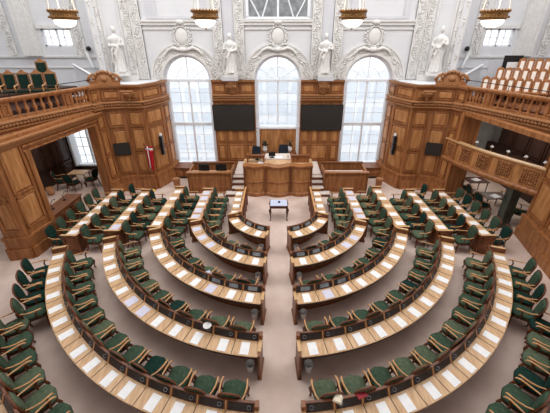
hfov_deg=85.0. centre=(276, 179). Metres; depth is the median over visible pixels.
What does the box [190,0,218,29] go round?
chandelier
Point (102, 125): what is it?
trim
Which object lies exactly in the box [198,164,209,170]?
monitor
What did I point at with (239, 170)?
platform
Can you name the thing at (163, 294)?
armchair
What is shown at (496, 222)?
armchair
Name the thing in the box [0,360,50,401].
armchair
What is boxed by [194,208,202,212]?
paper
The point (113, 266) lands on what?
paper
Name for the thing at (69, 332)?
paper
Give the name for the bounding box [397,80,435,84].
trim
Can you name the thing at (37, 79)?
chair
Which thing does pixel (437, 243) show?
armchair
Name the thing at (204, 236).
paper
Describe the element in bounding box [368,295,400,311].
armchair
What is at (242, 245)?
armchair
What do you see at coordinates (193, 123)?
window
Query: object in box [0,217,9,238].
trim
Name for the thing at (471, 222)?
paper
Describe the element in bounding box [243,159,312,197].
podium
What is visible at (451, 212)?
armchair
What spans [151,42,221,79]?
trim
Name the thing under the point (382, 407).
paper
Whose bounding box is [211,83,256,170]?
wall paneling
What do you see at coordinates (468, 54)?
loudspeaker
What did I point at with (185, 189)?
armchair
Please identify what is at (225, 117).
wall screen
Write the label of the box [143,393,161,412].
paper
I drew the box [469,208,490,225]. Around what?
armchair
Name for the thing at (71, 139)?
window
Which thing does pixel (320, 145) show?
wall paneling
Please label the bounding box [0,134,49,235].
trim
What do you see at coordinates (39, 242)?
trim
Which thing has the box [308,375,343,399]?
armchair
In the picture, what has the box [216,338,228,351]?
paper
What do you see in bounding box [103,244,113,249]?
paper
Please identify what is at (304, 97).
trim
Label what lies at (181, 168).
window bench
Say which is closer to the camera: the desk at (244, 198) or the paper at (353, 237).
the paper at (353, 237)
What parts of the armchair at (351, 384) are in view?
armrest, seat, backrest, frame, armrest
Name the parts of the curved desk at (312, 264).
console panel, console panel, modesty panel, console panel, console panel, console panel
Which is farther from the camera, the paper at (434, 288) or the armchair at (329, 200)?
the armchair at (329, 200)
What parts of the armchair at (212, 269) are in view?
seat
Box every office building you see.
[168,70,214,160]
[257,62,298,124]
[340,65,387,160]
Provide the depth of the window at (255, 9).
14.45 m
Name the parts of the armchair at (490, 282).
seat frame, seat, frame, backrest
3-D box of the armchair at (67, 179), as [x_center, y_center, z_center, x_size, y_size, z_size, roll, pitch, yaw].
[-10.730,0.075,15.741,0.613,1.068,0.661,0,25,0]
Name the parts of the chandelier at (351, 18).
lamp shade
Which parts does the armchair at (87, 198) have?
backrest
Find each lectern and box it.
[246,153,264,162]
[291,153,309,162]
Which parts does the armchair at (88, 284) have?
frame, backrest, seat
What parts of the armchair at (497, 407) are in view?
seat, armrest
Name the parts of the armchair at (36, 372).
backrest, frame, armrest, armrest, seat, seat frame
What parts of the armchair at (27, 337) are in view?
backrest, armrest, armrest, seat, seat frame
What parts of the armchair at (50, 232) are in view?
frame, backrest, seat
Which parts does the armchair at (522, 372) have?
seat frame, seat, armrest, armrest, backrest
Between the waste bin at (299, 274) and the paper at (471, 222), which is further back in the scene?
the paper at (471, 222)
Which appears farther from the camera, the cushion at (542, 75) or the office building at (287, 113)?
the office building at (287, 113)
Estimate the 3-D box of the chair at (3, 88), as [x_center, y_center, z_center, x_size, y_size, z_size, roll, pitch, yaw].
[-11.849,-3.936,12.677,0.530,1.278,0.599,-9,26,-18]
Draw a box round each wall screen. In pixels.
[212,105,254,130]
[300,105,343,130]
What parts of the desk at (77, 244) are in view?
modesty panel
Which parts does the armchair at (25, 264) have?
backrest, frame, seat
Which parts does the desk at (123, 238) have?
modesty panel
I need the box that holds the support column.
[497,186,521,227]
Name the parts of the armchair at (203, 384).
armrest, frame, backrest, seat, armrest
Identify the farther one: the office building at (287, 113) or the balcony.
the office building at (287, 113)
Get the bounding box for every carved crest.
[86,70,121,85]
[434,70,469,85]
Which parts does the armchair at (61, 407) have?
armrest, seat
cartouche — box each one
[165,19,202,54]
[259,20,296,54]
[353,19,391,54]
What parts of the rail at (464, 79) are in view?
rod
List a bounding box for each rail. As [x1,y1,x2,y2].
[0,79,91,97]
[464,79,549,97]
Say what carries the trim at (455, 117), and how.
attached to the wall at (487, 131)
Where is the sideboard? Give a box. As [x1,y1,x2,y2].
[261,150,295,158]
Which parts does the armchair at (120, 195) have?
backrest, seat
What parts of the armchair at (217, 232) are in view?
seat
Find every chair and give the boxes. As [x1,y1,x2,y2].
[0,70,19,93]
[0,73,5,91]
[14,70,32,100]
[28,70,46,101]
[34,58,47,80]
[42,69,59,100]
[251,145,260,158]
[278,144,287,152]
[481,76,490,87]
[488,77,498,88]
[495,67,504,80]
[496,77,506,99]
[501,77,514,102]
[503,67,512,81]
[510,78,523,102]
[512,68,521,80]
[517,58,526,71]
[518,78,532,103]
[520,68,529,80]
[526,58,535,70]
[527,79,541,104]
[528,68,538,83]
[534,58,544,73]
[536,79,549,105]
[537,69,547,81]
[542,59,549,73]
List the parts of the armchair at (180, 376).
frame, backrest, armrest, seat, armrest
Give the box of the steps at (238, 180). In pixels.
[225,174,243,196]
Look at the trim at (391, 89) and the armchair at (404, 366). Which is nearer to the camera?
the armchair at (404, 366)
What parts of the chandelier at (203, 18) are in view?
lamp shade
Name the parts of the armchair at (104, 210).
backrest, seat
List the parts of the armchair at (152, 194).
backrest, seat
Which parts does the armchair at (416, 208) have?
seat, backrest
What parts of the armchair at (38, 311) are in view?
frame, backrest, armrest, armrest, seat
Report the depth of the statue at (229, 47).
14.91 m
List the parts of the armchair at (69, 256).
backrest, frame, seat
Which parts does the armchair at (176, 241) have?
seat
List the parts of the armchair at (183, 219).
backrest, seat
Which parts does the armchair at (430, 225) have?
seat, backrest, frame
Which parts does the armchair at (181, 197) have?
backrest, seat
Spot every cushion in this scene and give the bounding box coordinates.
[482,79,487,87]
[490,80,495,88]
[497,70,502,78]
[498,80,504,89]
[505,70,510,78]
[507,80,512,89]
[513,71,518,79]
[515,81,521,90]
[519,61,524,69]
[522,71,527,80]
[524,81,530,91]
[528,61,532,70]
[530,71,536,80]
[533,82,539,91]
[536,61,541,69]
[539,72,545,81]
[542,82,548,92]
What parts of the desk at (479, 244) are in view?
modesty panel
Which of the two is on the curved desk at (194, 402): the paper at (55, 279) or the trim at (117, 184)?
the paper at (55, 279)
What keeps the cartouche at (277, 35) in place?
attached to the wall at (155, 41)
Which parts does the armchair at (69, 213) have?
backrest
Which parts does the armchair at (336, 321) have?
seat, frame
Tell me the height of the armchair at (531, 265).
1.068 m
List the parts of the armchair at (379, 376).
armrest, seat, armrest, backrest, frame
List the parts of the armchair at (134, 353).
frame, backrest, armrest, seat, armrest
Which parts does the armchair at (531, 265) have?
seat, backrest, frame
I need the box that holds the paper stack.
[333,394,342,404]
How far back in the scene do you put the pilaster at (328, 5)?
14.69 m
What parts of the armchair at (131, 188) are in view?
backrest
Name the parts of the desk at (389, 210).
modesty panel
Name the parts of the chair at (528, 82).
frame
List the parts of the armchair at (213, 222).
backrest, seat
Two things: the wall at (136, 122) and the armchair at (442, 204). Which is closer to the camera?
the armchair at (442, 204)
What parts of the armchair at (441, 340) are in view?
armrest, seat, armrest, backrest, frame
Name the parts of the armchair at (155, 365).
frame, backrest, armrest, seat, armrest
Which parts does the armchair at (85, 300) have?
frame, backrest, seat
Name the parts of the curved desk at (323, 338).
console panel, console panel, console panel, console panel, console panel, console panel, console panel, console panel, console panel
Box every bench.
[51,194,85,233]
[174,162,192,177]
[362,162,380,177]
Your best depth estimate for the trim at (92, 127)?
12.05 m
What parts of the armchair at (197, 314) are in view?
frame, seat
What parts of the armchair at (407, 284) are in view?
seat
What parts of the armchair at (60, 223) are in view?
backrest, frame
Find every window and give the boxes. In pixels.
[41,29,73,45]
[66,129,96,166]
[165,55,217,161]
[245,0,310,18]
[254,55,300,126]
[338,55,390,161]
[482,29,514,45]
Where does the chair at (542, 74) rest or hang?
on the floor at (543, 108)
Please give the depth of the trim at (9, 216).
10.27 m
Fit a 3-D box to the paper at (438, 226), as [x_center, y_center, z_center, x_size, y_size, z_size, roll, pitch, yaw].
[6.300,1.802,11.491,0.310,0.008,0.250,0,25,0]
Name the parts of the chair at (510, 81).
frame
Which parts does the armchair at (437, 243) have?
seat, backrest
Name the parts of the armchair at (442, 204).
seat, backrest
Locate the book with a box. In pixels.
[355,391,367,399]
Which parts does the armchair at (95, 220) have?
backrest, frame, seat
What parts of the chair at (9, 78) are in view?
backrest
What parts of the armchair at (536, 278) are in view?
seat, backrest, frame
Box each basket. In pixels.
[45,186,54,195]
[172,177,179,185]
[375,177,382,185]
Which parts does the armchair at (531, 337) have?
seat frame, seat, armrest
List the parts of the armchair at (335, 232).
seat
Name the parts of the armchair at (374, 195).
seat, backrest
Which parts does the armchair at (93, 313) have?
frame, backrest, armrest, seat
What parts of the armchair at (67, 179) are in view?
backrest, frame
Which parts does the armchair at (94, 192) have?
backrest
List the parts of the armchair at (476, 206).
backrest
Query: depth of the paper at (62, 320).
7.63 m
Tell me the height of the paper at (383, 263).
0.008 m
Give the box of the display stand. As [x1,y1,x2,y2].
[502,55,523,68]
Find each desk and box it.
[0,330,18,412]
[45,245,259,412]
[60,189,125,254]
[102,235,263,379]
[103,189,153,245]
[147,186,186,238]
[148,226,266,324]
[186,161,234,192]
[187,188,212,236]
[190,218,267,285]
[228,211,270,251]
[231,187,247,232]
[265,153,290,159]
[286,211,328,254]
[289,218,366,284]
[291,226,408,324]
[294,235,454,379]
[301,244,512,412]
[308,187,325,232]
[320,161,369,192]
[343,188,368,236]
[368,186,409,234]
[401,189,453,245]
[430,189,496,254]
[541,401,549,412]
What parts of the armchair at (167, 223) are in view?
backrest, seat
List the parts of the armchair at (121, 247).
backrest, seat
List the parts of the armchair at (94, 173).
seat, backrest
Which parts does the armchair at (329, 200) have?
seat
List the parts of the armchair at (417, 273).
seat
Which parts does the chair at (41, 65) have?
backrest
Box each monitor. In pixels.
[113,142,130,155]
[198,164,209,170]
[216,164,226,170]
[269,152,274,157]
[424,142,442,155]
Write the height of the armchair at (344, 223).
1.068 m
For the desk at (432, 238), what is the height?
0.865 m
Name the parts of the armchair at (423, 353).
armrest, seat, armrest, backrest, frame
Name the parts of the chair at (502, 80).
frame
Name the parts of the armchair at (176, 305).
seat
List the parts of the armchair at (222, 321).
frame, seat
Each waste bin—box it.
[245,359,254,372]
[251,308,257,319]
[255,272,260,281]
[258,244,263,250]
[293,244,298,250]
[296,272,302,281]
[300,308,306,319]
[304,359,312,372]
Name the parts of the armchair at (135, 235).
backrest, frame, seat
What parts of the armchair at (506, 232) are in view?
seat, frame, backrest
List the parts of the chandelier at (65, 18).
lamp shade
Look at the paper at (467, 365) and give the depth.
6.60 m
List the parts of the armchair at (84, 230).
backrest, frame, seat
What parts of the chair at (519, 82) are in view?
frame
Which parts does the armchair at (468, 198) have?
backrest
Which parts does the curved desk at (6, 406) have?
console panel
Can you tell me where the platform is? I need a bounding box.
[235,161,320,174]
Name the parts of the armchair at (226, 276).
seat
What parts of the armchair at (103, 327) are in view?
frame, backrest, seat, armrest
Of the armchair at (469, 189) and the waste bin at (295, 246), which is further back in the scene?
the armchair at (469, 189)
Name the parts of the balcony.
panel frame, panel frame, moulding, rail, panel frame, panel frame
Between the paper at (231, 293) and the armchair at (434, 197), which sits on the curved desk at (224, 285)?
the paper at (231, 293)
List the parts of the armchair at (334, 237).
seat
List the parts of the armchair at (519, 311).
seat, armrest, armrest, backrest, frame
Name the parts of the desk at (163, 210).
modesty panel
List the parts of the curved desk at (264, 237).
modesty panel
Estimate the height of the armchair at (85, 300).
1.068 m
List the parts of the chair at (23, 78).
seat, backrest, frame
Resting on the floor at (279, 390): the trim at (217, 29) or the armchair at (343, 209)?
the armchair at (343, 209)
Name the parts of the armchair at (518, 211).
seat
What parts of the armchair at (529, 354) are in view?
seat frame, seat, armrest, armrest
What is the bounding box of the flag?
[143,143,155,191]
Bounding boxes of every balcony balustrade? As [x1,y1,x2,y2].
[0,85,101,121]
[454,85,549,119]
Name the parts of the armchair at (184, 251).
seat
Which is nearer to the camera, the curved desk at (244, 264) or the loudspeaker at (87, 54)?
the curved desk at (244, 264)
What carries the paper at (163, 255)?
on the curved desk at (224, 285)
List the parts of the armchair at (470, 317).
seat, armrest, backrest, frame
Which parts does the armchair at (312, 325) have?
seat, frame, backrest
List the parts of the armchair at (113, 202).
backrest, seat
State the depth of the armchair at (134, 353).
7.06 m
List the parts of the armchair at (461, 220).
seat, backrest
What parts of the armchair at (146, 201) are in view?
backrest, seat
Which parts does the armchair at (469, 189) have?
backrest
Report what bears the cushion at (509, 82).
on the chair at (510, 81)
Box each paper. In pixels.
[46,276,58,284]
[46,291,59,299]
[48,266,60,273]
[48,303,62,313]
[52,254,63,259]
[52,316,67,327]
[58,328,74,340]
[68,230,78,233]
[69,344,86,358]
[82,357,100,372]
[99,370,118,387]
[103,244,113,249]
[103,255,113,261]
[105,264,115,270]
[108,274,120,281]
[109,224,120,229]
[115,286,128,294]
[117,381,136,399]
[124,296,138,306]
[135,305,150,317]
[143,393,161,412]
[150,236,159,240]
[150,315,164,326]
[152,221,161,224]
[153,244,162,249]
[157,253,167,258]
[164,261,175,268]
[168,324,182,336]
[170,401,184,412]
[176,270,187,277]
[189,331,203,344]
[190,277,200,286]
[191,214,199,217]
[192,226,201,231]
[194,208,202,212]
[197,234,207,240]
[204,283,217,293]
[205,241,216,247]
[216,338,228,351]
[218,248,227,254]
[225,289,236,298]
[233,254,242,260]
[239,342,249,354]
[245,293,253,301]
[251,258,259,264]
[299,258,306,264]
[302,293,311,302]
[307,342,318,354]
[314,254,323,260]
[322,289,334,298]
[329,248,338,254]
[333,337,345,350]
[340,241,351,248]
[341,284,351,292]
[349,235,359,240]
[352,332,365,345]
[353,208,361,212]
[355,278,367,286]
[356,214,364,217]
[370,270,381,277]
[373,325,387,337]
[375,401,390,412]
[381,261,391,268]
[388,253,398,259]
[393,316,407,327]
[394,221,403,224]
[394,244,404,249]
[397,236,405,240]
[397,393,416,412]
[407,306,421,317]
[420,296,433,306]
[422,381,441,399]
[430,285,442,294]
[435,225,445,228]
[436,275,448,283]
[441,263,452,270]
[441,369,460,386]
[443,245,453,250]
[443,254,453,260]
[458,357,476,373]
[468,221,478,224]
[472,343,489,357]
[479,230,488,233]
[482,330,499,343]
[489,194,500,197]
[491,315,506,326]
[494,255,505,260]
[496,303,509,313]
[497,267,509,273]
[498,288,511,297]
[499,278,511,286]
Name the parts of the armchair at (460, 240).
seat, backrest, frame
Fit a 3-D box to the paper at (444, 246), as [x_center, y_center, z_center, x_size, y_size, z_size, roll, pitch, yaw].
[5.933,2.333,10.354,0.310,0.008,0.210,11,27,23]
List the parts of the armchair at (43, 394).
frame, backrest, armrest, armrest, seat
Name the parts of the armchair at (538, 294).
seat, backrest, frame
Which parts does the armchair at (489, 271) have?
seat, backrest, frame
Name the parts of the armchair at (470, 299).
seat frame, seat, backrest, frame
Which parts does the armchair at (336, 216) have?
seat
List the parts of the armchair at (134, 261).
backrest, seat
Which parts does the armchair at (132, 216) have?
backrest, seat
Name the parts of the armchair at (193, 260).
seat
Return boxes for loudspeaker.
[85,52,94,67]
[159,133,164,154]
[390,133,396,154]
[460,52,470,67]
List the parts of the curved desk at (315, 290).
console panel, console panel, modesty panel, console panel, console panel, console panel, console panel, console panel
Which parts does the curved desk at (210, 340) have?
console panel, console panel, console panel, console panel, console panel, console panel, console panel, console panel, console panel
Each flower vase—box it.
[262,140,268,151]
[286,140,292,151]
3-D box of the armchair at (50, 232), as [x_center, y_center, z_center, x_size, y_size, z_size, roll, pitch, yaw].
[-8.125,2.173,11.242,0.661,1.068,0.613,0,25,0]
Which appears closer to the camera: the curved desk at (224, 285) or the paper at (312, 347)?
the paper at (312, 347)
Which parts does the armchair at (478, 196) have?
backrest, seat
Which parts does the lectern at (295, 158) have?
panel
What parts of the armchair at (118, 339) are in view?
frame, backrest, armrest, seat, armrest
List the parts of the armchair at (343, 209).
seat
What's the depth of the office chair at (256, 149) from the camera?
16.33 m
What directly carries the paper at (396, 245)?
on the curved desk at (315, 290)
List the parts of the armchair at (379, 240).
seat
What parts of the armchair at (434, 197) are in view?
seat, backrest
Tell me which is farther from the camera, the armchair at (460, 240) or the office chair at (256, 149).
the office chair at (256, 149)
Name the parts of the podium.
waist moulding, cornice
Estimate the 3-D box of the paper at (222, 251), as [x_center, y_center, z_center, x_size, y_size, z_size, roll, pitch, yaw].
[-1.833,2.426,10.155,0.210,0.008,0.310,15,29,28]
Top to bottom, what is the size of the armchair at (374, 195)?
1.068 m
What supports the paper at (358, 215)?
on the desk at (344, 189)
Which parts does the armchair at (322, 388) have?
armrest, seat, backrest, frame, armrest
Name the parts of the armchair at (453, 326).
seat, armrest, backrest, frame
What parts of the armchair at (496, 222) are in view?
frame, backrest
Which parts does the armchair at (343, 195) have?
seat, backrest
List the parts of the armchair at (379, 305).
seat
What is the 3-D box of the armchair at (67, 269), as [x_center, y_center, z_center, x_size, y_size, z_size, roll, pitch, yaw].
[-6.222,2.982,9.506,0.661,1.068,0.613,-13,28,-25]
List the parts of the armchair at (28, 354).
backrest, frame, armrest, armrest, seat, seat frame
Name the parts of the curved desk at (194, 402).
console panel, console panel, console panel, console panel, console panel, console panel, console panel, console panel, console panel, console panel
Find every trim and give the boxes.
[0,0,98,67]
[0,102,103,151]
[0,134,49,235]
[0,174,26,237]
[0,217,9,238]
[1,236,35,260]
[10,112,112,235]
[28,220,58,256]
[72,63,92,86]
[85,0,140,80]
[85,90,119,181]
[87,80,169,112]
[90,91,123,189]
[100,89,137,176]
[101,90,139,191]
[120,80,158,84]
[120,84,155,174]
[122,90,157,189]
[126,0,150,78]
[137,82,172,187]
[139,19,415,29]
[141,86,175,188]
[143,0,411,18]
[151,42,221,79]
[156,80,177,164]
[160,84,178,176]
[210,0,224,78]
[210,80,254,101]
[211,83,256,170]
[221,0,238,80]
[225,81,237,94]
[232,0,245,78]
[243,42,312,79]
[256,125,298,153]
[259,129,295,149]
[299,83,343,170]
[300,80,344,101]
[310,0,322,78]
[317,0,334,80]
[318,81,330,94]
[330,0,345,78]
[334,42,404,79]
[376,84,395,174]
[378,80,399,165]
[379,86,414,188]
[383,82,417,187]
[385,80,468,112]
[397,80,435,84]
[398,90,433,188]
[400,84,435,174]
[405,0,429,78]
[415,0,470,80]
[415,90,454,191]
[418,89,455,176]
[432,91,466,189]
[436,90,470,181]
[442,112,549,196]
[452,102,549,133]
[457,0,549,67]
[463,63,483,86]
[485,60,527,86]
[485,141,532,203]
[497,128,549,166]
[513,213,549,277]
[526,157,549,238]
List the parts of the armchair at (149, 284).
seat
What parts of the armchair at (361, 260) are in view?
seat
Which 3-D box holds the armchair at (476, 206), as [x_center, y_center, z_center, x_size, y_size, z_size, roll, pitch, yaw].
[8.265,1.391,12.919,0.661,1.068,0.613,-1,25,-3]
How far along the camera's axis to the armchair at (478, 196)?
13.54 m
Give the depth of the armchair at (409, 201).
13.19 m
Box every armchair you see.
[0,309,32,341]
[0,325,37,360]
[0,342,40,382]
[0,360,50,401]
[6,378,62,412]
[10,296,50,324]
[12,283,45,308]
[15,270,45,294]
[20,257,48,280]
[35,396,73,412]
[43,224,68,247]
[50,171,69,190]
[55,216,77,233]
[61,174,82,192]
[63,261,94,286]
[63,275,96,300]
[64,288,99,313]
[65,208,86,225]
[65,249,95,272]
[70,301,107,327]
[75,200,95,217]
[79,224,104,252]
[79,314,119,340]
[83,168,100,187]
[83,193,102,210]
[90,213,111,234]
[91,188,109,203]
[92,327,132,352]
[100,204,120,223]
[109,196,127,214]
[109,339,151,365]
[117,189,134,205]
[117,239,142,261]
[118,250,144,271]
[121,220,146,247]
[122,263,149,282]
[128,183,143,198]
[129,211,150,236]
[130,350,172,377]
[131,273,160,293]
[136,203,156,221]
[142,195,161,214]
[142,284,173,303]
[149,189,166,205]
[155,360,196,387]
[158,294,190,311]
[163,216,185,238]
[164,230,186,248]
[168,242,192,258]
[170,207,188,232]
[174,199,192,217]
[177,304,210,320]
[178,252,204,267]
[179,193,196,210]
[183,186,199,203]
[184,371,221,394]
[193,261,217,273]
[201,311,230,327]
[203,209,220,229]
[205,223,225,238]
[206,203,222,228]
[208,197,225,222]
[211,192,226,215]
[212,269,235,280]
[213,187,228,204]
[217,376,249,399]
[218,235,238,245]
[228,317,255,330]
[236,275,258,284]
[240,243,259,250]
[297,244,317,250]
[299,275,322,284]
[302,316,329,330]
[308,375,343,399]
[317,234,338,245]
[321,269,345,280]
[327,187,342,204]
[328,192,345,215]
[328,311,357,327]
[329,223,350,239]
[331,197,347,221]
[333,203,349,227]
[334,209,353,229]
[338,370,375,394]
[340,261,364,273]
[348,304,380,320]
[352,252,378,267]
[356,186,372,202]
[360,192,376,209]
[363,361,404,387]
[364,200,381,217]
[364,241,387,258]
[368,207,387,233]
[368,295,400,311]
[370,215,392,238]
[372,230,392,248]
[383,284,415,303]
[387,351,429,376]
[389,189,406,205]
[394,195,412,212]
[397,274,427,293]
[399,202,419,222]
[405,211,426,237]
[406,263,434,283]
[408,339,450,365]
[409,219,434,247]
[411,183,427,198]
[412,251,438,271]
[415,239,439,261]
[421,189,438,206]
[423,326,465,353]
[428,197,446,214]
[436,205,455,223]
[439,314,478,340]
[444,214,465,234]
[446,187,464,203]
[448,300,486,328]
[452,225,478,253]
[453,193,472,210]
[458,287,491,312]
[461,200,481,217]
[462,179,472,190]
[462,250,492,275]
[462,275,494,300]
[463,262,495,287]
[466,184,476,201]
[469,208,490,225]
[474,191,491,214]
[478,216,501,233]
[485,396,524,412]
[488,224,512,246]
[496,377,549,412]
[508,296,548,331]
[509,257,537,280]
[509,359,549,398]
[512,270,542,294]
[513,203,528,216]
[513,283,546,308]
[518,342,549,381]
[521,325,549,359]
[524,312,549,338]
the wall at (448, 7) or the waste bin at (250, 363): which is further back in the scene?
the wall at (448, 7)
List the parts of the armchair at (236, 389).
armrest, backrest, frame, seat, armrest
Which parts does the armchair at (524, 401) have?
seat frame, seat, armrest, armrest, frame, backrest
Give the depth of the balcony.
12.49 m
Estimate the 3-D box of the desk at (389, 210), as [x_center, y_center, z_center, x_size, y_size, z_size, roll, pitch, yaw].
[4.765,1.418,13.091,0.570,0.865,3.511,0,25,0]
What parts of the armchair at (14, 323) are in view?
backrest, armrest, seat, seat frame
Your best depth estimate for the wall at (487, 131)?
17.44 m
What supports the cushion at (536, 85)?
on the chair at (537, 83)
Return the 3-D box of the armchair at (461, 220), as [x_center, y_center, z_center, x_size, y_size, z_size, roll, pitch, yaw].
[7.005,1.846,11.943,0.661,1.068,0.613,2,25,4]
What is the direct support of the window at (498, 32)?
in the wall at (448, 7)
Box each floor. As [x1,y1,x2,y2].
[0,85,81,114]
[0,170,549,412]
[471,79,549,114]
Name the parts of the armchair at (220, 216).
backrest, seat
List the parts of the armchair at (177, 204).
backrest, seat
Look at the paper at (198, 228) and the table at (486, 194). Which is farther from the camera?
the table at (486, 194)
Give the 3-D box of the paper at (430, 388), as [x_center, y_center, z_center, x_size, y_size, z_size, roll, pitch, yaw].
[3.184,4.301,6.133,0.210,0.008,0.310,-10,27,-21]
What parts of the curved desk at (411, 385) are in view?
console panel, console panel, console panel, console panel, console panel, console panel, console panel, console panel, console panel, console panel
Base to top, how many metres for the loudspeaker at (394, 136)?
1.120 m
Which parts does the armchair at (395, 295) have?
seat, frame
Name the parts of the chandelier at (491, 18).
lamp shade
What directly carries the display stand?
on the floor at (543, 108)
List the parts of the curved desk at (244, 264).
console panel, console panel, modesty panel, console panel, console panel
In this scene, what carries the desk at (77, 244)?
on the floor at (279, 390)
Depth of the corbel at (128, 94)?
13.77 m
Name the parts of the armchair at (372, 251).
seat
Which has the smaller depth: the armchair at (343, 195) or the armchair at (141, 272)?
the armchair at (141, 272)
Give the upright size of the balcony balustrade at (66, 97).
0.740 m
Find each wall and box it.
[0,0,140,95]
[30,137,77,190]
[77,158,106,169]
[137,0,418,160]
[415,0,549,97]
[475,121,501,148]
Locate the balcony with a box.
[441,137,545,195]
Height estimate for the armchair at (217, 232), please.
1.068 m
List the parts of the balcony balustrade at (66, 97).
handrail, rail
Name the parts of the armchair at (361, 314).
seat, frame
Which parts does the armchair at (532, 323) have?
seat frame, seat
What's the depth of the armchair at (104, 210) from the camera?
12.45 m
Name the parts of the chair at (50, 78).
backrest, frame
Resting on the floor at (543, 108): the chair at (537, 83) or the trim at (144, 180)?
the chair at (537, 83)
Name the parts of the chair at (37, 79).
backrest, frame, seat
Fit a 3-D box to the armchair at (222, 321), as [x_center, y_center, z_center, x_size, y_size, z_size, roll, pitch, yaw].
[-1.553,3.763,7.832,0.613,1.068,0.661,7,26,15]
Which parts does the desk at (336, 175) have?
panel, panel, panel, panel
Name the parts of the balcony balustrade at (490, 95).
rail, handrail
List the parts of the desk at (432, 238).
modesty panel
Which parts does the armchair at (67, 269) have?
frame, backrest, seat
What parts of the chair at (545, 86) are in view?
frame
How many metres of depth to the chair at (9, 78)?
12.80 m
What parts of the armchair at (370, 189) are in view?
seat, backrest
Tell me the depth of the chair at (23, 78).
12.88 m
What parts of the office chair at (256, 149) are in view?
backrest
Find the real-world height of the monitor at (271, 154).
0.318 m
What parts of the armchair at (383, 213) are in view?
seat, backrest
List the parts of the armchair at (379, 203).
seat, backrest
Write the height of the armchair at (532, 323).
1.068 m
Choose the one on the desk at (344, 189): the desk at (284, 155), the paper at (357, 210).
the paper at (357, 210)
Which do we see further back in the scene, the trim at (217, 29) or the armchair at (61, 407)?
the trim at (217, 29)
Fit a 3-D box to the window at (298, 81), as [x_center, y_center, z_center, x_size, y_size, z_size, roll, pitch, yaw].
[0.070,-4.753,16.321,2.500,3.820,0.200,0,25,0]
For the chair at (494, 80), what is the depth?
13.20 m
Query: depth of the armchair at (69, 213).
12.18 m
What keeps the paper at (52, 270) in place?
on the curved desk at (194, 402)
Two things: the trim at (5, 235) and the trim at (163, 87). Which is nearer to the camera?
the trim at (5, 235)
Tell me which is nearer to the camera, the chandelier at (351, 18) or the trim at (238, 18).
the chandelier at (351, 18)
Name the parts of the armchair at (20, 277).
frame, backrest, seat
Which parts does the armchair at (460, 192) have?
backrest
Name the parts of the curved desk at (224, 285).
console panel, console panel, console panel, console panel, console panel, modesty panel, console panel, console panel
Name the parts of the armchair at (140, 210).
backrest, seat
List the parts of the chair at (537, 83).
frame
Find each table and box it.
[67,170,89,184]
[269,200,288,220]
[465,177,489,191]
[480,192,503,205]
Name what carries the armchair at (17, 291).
on the floor at (279, 390)
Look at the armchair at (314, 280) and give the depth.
8.66 m
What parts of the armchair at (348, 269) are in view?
seat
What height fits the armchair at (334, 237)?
1.068 m
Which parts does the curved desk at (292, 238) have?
modesty panel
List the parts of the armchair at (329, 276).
seat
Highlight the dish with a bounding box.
[203,322,211,328]
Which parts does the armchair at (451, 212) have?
seat, backrest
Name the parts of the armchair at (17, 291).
frame, backrest, seat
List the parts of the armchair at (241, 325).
frame, seat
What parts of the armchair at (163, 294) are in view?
seat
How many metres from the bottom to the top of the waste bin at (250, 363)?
0.260 m
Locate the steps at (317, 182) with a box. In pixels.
[312,174,329,196]
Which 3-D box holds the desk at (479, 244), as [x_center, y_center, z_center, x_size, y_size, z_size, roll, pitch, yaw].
[7.665,1.600,12.701,0.590,0.865,3.771,0,25,0]
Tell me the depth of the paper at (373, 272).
9.16 m
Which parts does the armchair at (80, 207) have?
backrest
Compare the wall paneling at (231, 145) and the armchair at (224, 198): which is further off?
the wall paneling at (231, 145)
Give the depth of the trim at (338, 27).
14.94 m
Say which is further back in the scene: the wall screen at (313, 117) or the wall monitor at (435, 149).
the wall screen at (313, 117)
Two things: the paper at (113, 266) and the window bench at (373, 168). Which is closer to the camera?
the paper at (113, 266)
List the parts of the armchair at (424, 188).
backrest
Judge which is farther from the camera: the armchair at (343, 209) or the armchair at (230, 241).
the armchair at (343, 209)
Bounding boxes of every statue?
[107,26,129,75]
[222,33,238,76]
[317,33,333,76]
[426,26,448,75]
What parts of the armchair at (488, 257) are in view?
seat, backrest, frame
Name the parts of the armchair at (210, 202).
backrest, seat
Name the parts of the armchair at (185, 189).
backrest, seat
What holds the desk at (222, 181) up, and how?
on the floor at (279, 390)
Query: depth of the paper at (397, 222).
11.74 m
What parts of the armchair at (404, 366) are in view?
armrest, seat, armrest, backrest, frame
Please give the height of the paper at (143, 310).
0.008 m
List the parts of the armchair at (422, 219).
seat, backrest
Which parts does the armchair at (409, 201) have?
seat, backrest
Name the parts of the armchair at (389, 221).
seat, backrest, frame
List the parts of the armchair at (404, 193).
seat, backrest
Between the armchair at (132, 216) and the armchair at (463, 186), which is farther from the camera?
the armchair at (463, 186)
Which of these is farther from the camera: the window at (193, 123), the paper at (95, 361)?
the window at (193, 123)
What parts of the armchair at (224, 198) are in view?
seat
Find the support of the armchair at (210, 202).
on the floor at (279, 390)
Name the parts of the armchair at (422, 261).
seat, backrest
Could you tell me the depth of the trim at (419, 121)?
15.02 m
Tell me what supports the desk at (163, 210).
on the floor at (279, 390)
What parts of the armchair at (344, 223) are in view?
seat, backrest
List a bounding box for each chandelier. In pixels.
[46,0,79,29]
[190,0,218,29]
[339,0,367,29]
[477,0,511,29]
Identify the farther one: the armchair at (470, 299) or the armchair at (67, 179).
the armchair at (67, 179)
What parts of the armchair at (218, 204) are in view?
seat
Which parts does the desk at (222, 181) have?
panel, panel, panel, panel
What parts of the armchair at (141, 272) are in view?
seat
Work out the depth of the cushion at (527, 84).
12.63 m
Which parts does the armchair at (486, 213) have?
backrest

